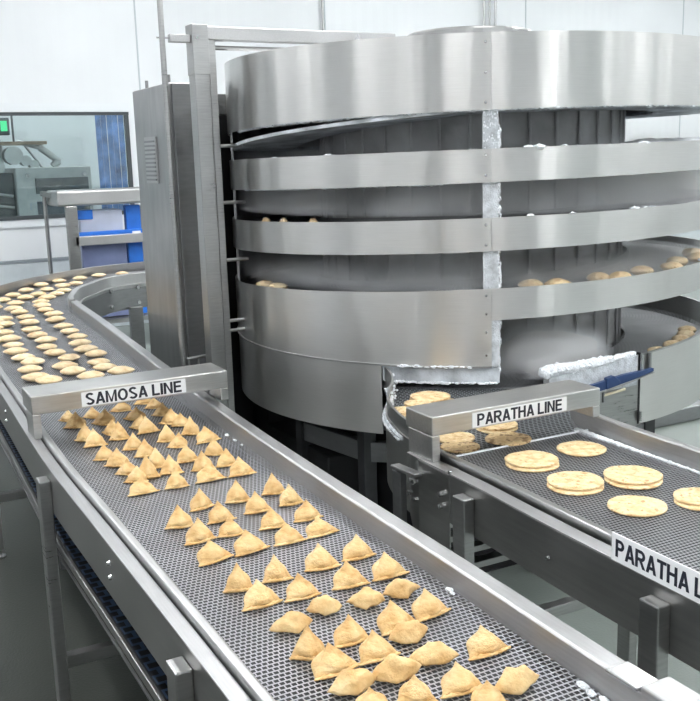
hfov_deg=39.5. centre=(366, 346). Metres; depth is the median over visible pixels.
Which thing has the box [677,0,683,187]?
trim
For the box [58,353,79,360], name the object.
pastry
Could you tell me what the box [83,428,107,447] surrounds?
samosa
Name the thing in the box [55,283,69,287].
pastry
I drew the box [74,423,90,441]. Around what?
samosa
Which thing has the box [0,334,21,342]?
pastry
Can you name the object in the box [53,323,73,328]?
pastry
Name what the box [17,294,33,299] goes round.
pastry
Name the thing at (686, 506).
paratha
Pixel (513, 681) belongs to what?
lying samosa
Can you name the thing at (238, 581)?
samosa
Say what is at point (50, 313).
pastry
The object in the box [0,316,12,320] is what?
pastry
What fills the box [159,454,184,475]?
samosa
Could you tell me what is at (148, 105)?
tall cabinet
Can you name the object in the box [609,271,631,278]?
pastry
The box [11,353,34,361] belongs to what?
pastry
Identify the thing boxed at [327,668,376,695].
lying samosa
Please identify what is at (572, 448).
paratha
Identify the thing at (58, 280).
pastry
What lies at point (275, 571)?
samosa
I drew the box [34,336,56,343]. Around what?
pastry
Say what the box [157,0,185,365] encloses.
conduit
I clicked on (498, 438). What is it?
paratha
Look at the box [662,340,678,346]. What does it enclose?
pastry
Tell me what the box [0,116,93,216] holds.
machine
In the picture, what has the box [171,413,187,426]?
samosa
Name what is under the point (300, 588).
samosa
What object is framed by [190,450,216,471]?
samosa
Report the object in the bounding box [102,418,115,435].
samosa
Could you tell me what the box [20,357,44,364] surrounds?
pastry
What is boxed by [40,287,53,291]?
pastry
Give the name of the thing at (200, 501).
samosa
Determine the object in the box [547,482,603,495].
paratha
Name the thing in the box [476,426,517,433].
paratha
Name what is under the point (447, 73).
panel
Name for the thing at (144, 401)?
samosa
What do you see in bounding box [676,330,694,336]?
pastry
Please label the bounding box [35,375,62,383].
pastry
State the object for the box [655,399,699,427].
kerb
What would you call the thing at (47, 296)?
pastry
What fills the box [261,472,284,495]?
samosa
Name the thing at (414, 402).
paratha
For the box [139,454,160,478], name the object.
samosa
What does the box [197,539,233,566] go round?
samosa
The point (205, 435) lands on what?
samosa
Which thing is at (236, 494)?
samosa
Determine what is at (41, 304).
pastry
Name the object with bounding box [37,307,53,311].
pastry
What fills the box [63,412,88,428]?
samosa
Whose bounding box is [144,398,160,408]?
samosa
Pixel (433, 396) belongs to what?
paratha
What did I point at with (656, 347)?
pastry
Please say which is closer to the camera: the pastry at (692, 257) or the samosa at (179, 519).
the samosa at (179, 519)
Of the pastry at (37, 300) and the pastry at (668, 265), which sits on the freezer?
the pastry at (668, 265)
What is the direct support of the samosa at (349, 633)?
on the conveyor at (186, 639)
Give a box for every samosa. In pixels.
[58,410,72,421]
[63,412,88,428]
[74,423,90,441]
[82,407,99,418]
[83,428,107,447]
[91,409,114,425]
[92,443,112,460]
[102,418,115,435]
[104,447,128,467]
[109,402,131,411]
[109,421,129,440]
[115,459,135,475]
[122,433,141,450]
[123,407,145,420]
[123,465,148,482]
[127,477,159,496]
[129,414,143,429]
[133,399,150,404]
[134,439,153,457]
[137,416,160,434]
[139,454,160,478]
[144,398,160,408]
[149,447,164,468]
[151,402,168,416]
[156,423,174,442]
[158,408,177,424]
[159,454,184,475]
[164,469,189,489]
[164,505,193,529]
[166,432,187,448]
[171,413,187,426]
[177,444,196,463]
[180,416,199,435]
[184,517,216,545]
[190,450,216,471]
[190,488,214,511]
[195,463,226,483]
[196,426,221,444]
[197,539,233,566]
[204,438,223,455]
[207,501,236,524]
[215,448,235,467]
[217,516,243,537]
[223,562,252,593]
[225,479,249,503]
[228,456,256,477]
[234,530,269,556]
[242,579,282,611]
[243,491,269,514]
[259,507,288,530]
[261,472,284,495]
[261,554,293,583]
[269,611,312,633]
[273,522,306,546]
[279,484,303,506]
[284,572,321,602]
[289,624,324,660]
[293,499,323,522]
[304,543,341,571]
[306,516,339,538]
[306,595,341,615]
[311,643,359,680]
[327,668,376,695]
[331,560,370,589]
[333,614,367,648]
[341,534,376,561]
[347,586,384,609]
[355,687,387,700]
[359,630,400,665]
[372,552,409,581]
[373,653,421,683]
[377,600,414,636]
[383,578,420,598]
[388,620,427,643]
[397,674,437,700]
[409,641,459,665]
[411,588,450,621]
[440,661,482,698]
[466,625,510,660]
[471,680,505,700]
[495,664,539,694]
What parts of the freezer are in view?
casing, support leg, panel, support leg, frost rim, tier rail, tier rail, seam post, panel, frosted panel, white rod, blade, scraper rail, support leg, latch plate, door panel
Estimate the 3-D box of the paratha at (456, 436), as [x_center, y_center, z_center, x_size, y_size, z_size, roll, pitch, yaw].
[0.318,0.327,3.502,0.146,0.009,0.145,1,11,14]
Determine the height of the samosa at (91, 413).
0.045 m
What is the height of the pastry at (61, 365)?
0.039 m
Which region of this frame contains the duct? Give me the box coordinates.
[218,94,253,424]
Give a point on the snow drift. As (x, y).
(557, 369)
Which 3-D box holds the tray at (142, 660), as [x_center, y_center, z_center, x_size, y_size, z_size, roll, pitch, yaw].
[-0.795,0.596,3.751,0.833,0.001,6.754,-8,13,-28]
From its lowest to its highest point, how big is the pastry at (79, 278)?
0.039 m
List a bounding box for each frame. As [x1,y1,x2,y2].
[79,204,146,312]
[156,24,394,411]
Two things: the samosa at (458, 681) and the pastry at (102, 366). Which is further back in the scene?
the pastry at (102, 366)
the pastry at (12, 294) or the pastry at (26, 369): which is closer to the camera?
the pastry at (26, 369)
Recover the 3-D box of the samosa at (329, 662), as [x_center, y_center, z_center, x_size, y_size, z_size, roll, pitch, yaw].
[-0.069,0.613,1.932,0.106,0.056,0.072,-9,13,-33]
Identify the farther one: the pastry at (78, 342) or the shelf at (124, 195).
the shelf at (124, 195)
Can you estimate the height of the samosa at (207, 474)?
0.053 m
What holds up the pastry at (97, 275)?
on the conveyor at (186, 639)
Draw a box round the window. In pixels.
[0,112,134,220]
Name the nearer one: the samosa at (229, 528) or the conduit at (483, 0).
the samosa at (229, 528)
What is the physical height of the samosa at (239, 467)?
0.059 m
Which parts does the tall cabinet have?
panel, door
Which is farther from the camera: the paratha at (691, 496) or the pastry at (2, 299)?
the pastry at (2, 299)
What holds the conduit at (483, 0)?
attached to the wall at (52, 51)
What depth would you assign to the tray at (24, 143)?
12.82 m
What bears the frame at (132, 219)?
on the rack
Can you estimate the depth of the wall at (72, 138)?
16.26 m
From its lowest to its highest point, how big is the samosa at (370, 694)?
0.042 m
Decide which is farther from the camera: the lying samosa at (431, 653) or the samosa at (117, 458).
the samosa at (117, 458)
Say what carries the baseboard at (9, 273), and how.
attached to the wall at (52, 51)
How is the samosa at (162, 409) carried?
on the conveyor at (186, 639)
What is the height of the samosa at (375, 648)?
0.057 m
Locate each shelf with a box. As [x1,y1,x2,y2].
[47,187,139,206]
[102,309,148,323]
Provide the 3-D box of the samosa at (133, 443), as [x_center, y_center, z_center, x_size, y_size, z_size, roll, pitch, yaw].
[-0.828,0.334,3.453,0.080,0.060,0.053,-4,11,-13]
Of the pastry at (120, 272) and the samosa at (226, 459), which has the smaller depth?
the samosa at (226, 459)
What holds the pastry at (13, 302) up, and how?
on the conveyor at (186, 639)
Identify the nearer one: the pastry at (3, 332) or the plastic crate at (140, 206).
the pastry at (3, 332)
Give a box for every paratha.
[395,406,406,413]
[404,399,431,406]
[410,391,450,401]
[439,432,474,442]
[440,441,479,452]
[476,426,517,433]
[481,421,517,430]
[485,432,531,445]
[504,450,558,467]
[505,461,559,472]
[547,471,603,490]
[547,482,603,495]
[556,441,606,456]
[603,465,662,484]
[604,476,662,489]
[607,495,667,516]
[673,487,699,505]
[674,499,699,510]
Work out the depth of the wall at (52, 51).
11.96 m
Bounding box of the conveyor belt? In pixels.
[237,104,699,190]
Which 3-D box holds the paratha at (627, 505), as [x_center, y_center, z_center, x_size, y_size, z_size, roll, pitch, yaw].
[0.767,0.451,2.763,0.166,0.009,0.167,-12,15,-41]
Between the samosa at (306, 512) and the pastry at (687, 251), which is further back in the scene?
the pastry at (687, 251)
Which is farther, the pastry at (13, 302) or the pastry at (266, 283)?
the pastry at (13, 302)
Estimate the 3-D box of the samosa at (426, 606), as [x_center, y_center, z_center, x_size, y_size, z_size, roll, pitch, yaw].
[0.134,0.562,2.155,0.102,0.060,0.072,-10,14,-36]
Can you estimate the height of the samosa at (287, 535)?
0.053 m
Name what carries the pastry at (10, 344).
on the conveyor at (186, 639)
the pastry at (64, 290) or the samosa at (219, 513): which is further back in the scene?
the pastry at (64, 290)
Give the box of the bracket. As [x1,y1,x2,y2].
[186,354,205,365]
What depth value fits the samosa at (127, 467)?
3.17 m
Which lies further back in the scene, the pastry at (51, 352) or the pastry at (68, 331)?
the pastry at (68, 331)
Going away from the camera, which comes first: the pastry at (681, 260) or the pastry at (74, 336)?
the pastry at (681, 260)
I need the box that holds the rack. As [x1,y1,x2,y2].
[40,187,148,323]
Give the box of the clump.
[272,137,699,260]
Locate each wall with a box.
[0,0,699,260]
[0,115,129,208]
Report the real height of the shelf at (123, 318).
0.050 m
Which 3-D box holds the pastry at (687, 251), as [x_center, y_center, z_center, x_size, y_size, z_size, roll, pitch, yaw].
[1.663,-0.480,4.977,0.100,0.046,0.119,4,12,24]
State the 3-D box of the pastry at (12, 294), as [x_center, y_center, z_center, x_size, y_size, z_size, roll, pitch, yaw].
[-2.716,-0.396,7.494,0.118,0.038,0.114,-8,13,-30]
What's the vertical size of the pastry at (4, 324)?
0.038 m
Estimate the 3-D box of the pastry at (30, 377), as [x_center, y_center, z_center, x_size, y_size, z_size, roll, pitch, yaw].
[-1.554,0.142,4.585,0.120,0.040,0.119,8,15,42]
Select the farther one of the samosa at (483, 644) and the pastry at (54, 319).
the pastry at (54, 319)
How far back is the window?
11.53 m
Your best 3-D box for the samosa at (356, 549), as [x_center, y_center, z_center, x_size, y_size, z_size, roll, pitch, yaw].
[-0.027,0.504,2.474,0.098,0.058,0.065,-7,12,-24]
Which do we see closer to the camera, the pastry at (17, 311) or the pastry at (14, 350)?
the pastry at (14, 350)
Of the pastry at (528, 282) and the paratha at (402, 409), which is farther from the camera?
the pastry at (528, 282)
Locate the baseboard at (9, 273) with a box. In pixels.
[0,229,699,326]
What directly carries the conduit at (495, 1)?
attached to the wall at (52, 51)
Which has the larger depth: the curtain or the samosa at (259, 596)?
the curtain
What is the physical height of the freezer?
2.619 m
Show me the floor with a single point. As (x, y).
(26, 657)
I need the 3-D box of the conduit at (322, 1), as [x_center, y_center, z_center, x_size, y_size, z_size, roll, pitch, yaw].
[-0.552,-3.680,12.872,0.031,4.098,0.031,-8,13,-28]
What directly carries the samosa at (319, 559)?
on the conveyor at (186, 639)
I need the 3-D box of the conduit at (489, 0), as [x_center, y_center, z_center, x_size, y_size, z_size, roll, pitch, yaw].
[1.789,-3.989,14.118,0.031,4.098,0.031,-8,13,-28]
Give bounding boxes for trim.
[0,103,140,228]
[0,256,68,264]
[133,0,140,89]
[323,0,325,30]
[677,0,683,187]
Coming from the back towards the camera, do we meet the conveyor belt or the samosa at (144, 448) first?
the conveyor belt
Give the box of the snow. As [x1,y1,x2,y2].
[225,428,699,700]
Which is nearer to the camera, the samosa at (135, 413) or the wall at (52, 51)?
the samosa at (135, 413)
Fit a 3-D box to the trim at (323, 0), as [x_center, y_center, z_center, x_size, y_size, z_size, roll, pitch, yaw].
[-0.528,-3.600,12.954,0.018,4.289,0.006,-8,13,-28]
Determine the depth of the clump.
4.52 m
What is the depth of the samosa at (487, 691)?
1.79 m
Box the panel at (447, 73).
[224,32,490,135]
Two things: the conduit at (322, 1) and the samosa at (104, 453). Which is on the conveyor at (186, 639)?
the samosa at (104, 453)
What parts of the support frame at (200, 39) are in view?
post, second post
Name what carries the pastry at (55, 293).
on the conveyor at (186, 639)
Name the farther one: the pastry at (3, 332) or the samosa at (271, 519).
the pastry at (3, 332)
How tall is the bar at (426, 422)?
0.151 m
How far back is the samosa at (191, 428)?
3.60 m
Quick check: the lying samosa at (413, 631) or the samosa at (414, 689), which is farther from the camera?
the lying samosa at (413, 631)
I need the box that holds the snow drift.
[538,351,635,378]
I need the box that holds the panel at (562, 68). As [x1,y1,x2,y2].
[491,30,699,113]
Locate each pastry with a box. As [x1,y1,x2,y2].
[0,297,10,302]
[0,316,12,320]
[0,321,14,327]
[0,329,13,335]
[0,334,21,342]
[2,342,23,347]
[3,347,28,354]
[4,305,22,311]
[5,292,21,297]
[6,300,24,305]
[10,309,28,314]
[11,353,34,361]
[16,314,34,319]
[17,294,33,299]
[17,365,42,373]
[18,287,33,292]
[19,319,38,325]
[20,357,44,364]
[21,326,41,332]
[21,372,48,381]
[27,331,47,337]
[30,291,45,296]
[32,299,48,303]
[33,282,48,286]
[33,302,50,307]
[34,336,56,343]
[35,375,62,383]
[36,343,57,350]
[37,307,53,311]
[38,294,55,299]
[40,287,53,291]
[43,349,65,355]
[44,311,63,316]
[45,316,65,322]
[49,291,64,295]
[51,361,77,369]
[52,278,66,282]
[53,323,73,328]
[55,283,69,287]
[56,288,71,292]
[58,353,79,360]
[60,328,78,334]
[60,366,85,374]
[67,333,87,339]
[68,281,82,285]
[68,339,91,346]
[72,276,87,280]
[73,344,97,352]
[77,370,104,378]
[85,349,106,356]
[87,358,109,365]
[91,273,105,277]
[92,363,116,370]
[107,366,134,374]
[115,271,127,274]
[256,280,272,286]
[268,282,287,288]
[518,279,542,286]
[544,278,570,284]
[586,272,609,280]
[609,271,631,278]
[629,265,653,274]
[647,346,661,350]
[660,262,682,269]
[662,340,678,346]
[666,256,687,265]
[672,334,688,340]
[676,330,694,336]
[678,325,695,332]
[682,248,699,256]
[687,252,699,261]
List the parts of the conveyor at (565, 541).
guard frost, bracket leg, curved plate, leg, plate, rail, leg, rail, leg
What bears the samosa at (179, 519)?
on the conveyor at (186, 639)
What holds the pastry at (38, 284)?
on the conveyor at (186, 639)
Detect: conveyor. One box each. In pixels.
[0,261,699,700]
[382,367,699,679]
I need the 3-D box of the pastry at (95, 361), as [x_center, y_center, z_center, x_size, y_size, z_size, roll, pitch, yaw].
[-1.345,0.077,4.899,0.106,0.036,0.105,9,15,43]
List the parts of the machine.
arm, arm, arm, arm, access panel, access panel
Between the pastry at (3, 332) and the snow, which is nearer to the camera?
the snow
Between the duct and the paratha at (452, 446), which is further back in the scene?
the duct
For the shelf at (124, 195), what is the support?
attached to the rack
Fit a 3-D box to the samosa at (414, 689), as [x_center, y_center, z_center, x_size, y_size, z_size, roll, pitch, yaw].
[0.092,0.635,1.819,0.081,0.048,0.055,-2,11,-2]
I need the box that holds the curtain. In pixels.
[95,115,128,210]
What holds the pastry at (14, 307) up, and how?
on the conveyor at (186, 639)
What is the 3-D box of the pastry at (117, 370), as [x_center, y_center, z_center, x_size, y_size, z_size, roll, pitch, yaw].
[-1.177,0.115,4.675,0.120,0.039,0.108,3,12,22]
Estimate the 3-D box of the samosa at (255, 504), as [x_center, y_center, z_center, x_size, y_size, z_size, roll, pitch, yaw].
[-0.316,0.445,2.808,0.087,0.061,0.058,-5,12,-18]
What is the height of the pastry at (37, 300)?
0.037 m
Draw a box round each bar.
[22,363,227,439]
[406,379,599,461]
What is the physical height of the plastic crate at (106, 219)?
0.269 m
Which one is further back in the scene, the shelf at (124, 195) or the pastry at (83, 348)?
the shelf at (124, 195)
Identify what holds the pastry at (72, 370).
on the conveyor at (186, 639)
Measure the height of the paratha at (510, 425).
0.009 m
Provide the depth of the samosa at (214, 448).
3.35 m
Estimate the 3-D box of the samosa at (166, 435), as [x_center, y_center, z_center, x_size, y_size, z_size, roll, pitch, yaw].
[-0.725,0.311,3.540,0.080,0.065,0.054,-4,11,-14]
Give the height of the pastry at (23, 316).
0.037 m
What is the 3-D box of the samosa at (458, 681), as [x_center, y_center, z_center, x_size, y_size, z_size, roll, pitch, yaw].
[0.174,0.624,1.848,0.099,0.054,0.061,-7,12,-26]
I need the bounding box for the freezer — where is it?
[224,25,699,572]
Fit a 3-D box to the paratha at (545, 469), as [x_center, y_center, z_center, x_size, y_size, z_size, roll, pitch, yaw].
[0.538,0.379,3.163,0.174,0.009,0.171,1,11,14]
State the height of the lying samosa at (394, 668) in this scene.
0.052 m
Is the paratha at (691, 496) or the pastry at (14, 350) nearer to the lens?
the paratha at (691, 496)
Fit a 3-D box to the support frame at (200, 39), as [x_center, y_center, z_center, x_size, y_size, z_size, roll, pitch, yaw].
[-0.389,-0.294,5.108,1.285,2.631,0.102,-8,13,-28]
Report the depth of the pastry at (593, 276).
4.32 m
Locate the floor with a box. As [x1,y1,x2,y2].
[0,289,699,700]
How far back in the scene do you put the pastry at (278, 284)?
4.78 m
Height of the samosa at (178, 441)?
0.053 m
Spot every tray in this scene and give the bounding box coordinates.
[0,141,46,145]
[0,420,168,700]
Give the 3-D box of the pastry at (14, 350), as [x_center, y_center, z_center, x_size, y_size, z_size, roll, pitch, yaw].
[-1.883,0.024,5.236,0.114,0.038,0.118,8,15,41]
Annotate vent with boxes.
[144,137,159,183]
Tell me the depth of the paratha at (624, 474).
2.99 m
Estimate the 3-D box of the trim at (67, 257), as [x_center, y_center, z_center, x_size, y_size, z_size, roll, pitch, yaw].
[-0.936,-1.408,13.095,24.890,0.035,0.054,-8,13,-28]
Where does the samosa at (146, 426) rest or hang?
on the conveyor at (186, 639)
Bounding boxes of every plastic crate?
[77,208,122,231]
[80,243,128,316]
[140,206,147,308]
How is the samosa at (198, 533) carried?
on the conveyor at (186, 639)
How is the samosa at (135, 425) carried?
on the conveyor at (186, 639)
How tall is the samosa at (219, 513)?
0.058 m
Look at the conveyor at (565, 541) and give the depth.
2.90 m
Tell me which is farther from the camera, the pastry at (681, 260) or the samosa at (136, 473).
the pastry at (681, 260)
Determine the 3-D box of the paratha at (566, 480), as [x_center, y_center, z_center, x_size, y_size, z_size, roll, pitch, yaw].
[0.635,0.407,2.962,0.173,0.009,0.172,3,12,22]
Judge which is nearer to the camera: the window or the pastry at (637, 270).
the pastry at (637, 270)
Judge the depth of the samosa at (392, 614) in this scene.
2.08 m
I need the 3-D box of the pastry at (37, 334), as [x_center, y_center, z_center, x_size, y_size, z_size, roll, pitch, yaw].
[-1.931,-0.068,5.718,0.112,0.037,0.106,-9,13,-32]
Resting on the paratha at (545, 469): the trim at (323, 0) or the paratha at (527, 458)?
the paratha at (527, 458)
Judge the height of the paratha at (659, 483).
0.009 m
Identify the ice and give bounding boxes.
[483,109,501,371]
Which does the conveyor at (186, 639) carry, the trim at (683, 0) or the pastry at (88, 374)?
the pastry at (88, 374)
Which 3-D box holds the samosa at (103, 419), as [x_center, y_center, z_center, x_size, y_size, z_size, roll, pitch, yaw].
[-1.016,0.271,3.797,0.106,0.060,0.072,2,12,19]
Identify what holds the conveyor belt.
attached to the freezer
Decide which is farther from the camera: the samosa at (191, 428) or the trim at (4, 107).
the trim at (4, 107)
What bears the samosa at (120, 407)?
on the conveyor at (186, 639)
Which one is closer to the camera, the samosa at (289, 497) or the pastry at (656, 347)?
the samosa at (289, 497)
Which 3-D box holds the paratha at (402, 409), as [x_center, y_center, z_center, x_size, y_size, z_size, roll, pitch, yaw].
[0.145,0.252,3.864,0.103,0.009,0.105,2,12,19]
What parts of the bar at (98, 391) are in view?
leg, leg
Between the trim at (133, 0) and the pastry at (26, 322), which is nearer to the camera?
the pastry at (26, 322)
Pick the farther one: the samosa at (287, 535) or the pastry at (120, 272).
the pastry at (120, 272)
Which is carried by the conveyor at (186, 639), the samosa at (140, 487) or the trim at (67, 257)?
the samosa at (140, 487)
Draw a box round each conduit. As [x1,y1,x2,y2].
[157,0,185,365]
[321,0,324,30]
[483,0,484,24]
[489,0,490,24]
[494,0,496,24]
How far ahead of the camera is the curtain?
15.11 m
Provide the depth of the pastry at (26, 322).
6.14 m
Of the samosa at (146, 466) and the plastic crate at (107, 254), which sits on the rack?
the plastic crate at (107, 254)
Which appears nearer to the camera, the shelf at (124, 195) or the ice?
the ice
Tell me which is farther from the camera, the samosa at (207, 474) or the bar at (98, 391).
the bar at (98, 391)
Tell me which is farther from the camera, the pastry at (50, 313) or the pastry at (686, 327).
the pastry at (50, 313)
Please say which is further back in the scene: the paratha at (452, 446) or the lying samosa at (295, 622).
the paratha at (452, 446)
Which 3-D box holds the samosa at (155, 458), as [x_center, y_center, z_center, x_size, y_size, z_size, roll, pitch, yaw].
[-0.698,0.367,3.244,0.080,0.068,0.054,-4,11,-13]
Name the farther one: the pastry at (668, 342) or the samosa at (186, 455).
the pastry at (668, 342)
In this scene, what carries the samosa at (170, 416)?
on the conveyor at (186, 639)
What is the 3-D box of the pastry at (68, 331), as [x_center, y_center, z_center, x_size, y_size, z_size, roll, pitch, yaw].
[-1.772,-0.092,5.824,0.105,0.036,0.105,-9,13,-34]
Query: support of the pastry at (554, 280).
in the freezer
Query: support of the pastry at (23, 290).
on the conveyor at (186, 639)
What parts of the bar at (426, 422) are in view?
leg, leg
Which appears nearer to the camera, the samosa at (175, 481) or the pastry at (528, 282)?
the samosa at (175, 481)
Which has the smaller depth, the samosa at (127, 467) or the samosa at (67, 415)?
the samosa at (127, 467)
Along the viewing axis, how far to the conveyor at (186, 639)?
2.58 m
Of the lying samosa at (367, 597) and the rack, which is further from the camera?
the rack
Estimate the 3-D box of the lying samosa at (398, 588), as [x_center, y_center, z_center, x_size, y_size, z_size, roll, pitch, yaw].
[0.081,0.554,2.246,0.083,0.043,0.052,1,11,13]
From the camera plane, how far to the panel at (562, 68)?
4.04 m
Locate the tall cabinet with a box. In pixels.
[133,75,207,393]
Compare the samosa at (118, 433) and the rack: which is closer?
the samosa at (118, 433)
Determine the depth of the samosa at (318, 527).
2.62 m
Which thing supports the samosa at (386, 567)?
on the conveyor at (186, 639)
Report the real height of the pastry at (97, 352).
0.037 m
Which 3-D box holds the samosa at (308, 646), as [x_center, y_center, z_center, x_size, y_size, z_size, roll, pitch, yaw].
[-0.118,0.598,1.982,0.080,0.069,0.049,-2,11,-1]
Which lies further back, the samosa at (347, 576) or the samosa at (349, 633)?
the samosa at (347, 576)
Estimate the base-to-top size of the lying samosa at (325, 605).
0.040 m
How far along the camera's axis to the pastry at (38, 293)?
7.48 m
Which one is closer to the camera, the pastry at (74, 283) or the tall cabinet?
the tall cabinet
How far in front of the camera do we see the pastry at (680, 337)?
4.87 m
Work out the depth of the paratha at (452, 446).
3.38 m
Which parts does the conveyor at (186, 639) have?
leg, leg, return frame, return frame, rail, plate, plate, curve leg, rail, leg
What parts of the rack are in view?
post, post, rail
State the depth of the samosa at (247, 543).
2.51 m
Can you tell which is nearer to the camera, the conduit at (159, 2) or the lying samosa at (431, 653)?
the lying samosa at (431, 653)
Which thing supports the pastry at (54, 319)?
on the conveyor at (186, 639)
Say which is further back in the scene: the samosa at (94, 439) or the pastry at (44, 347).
the pastry at (44, 347)
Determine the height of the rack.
1.718 m
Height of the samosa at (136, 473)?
0.051 m

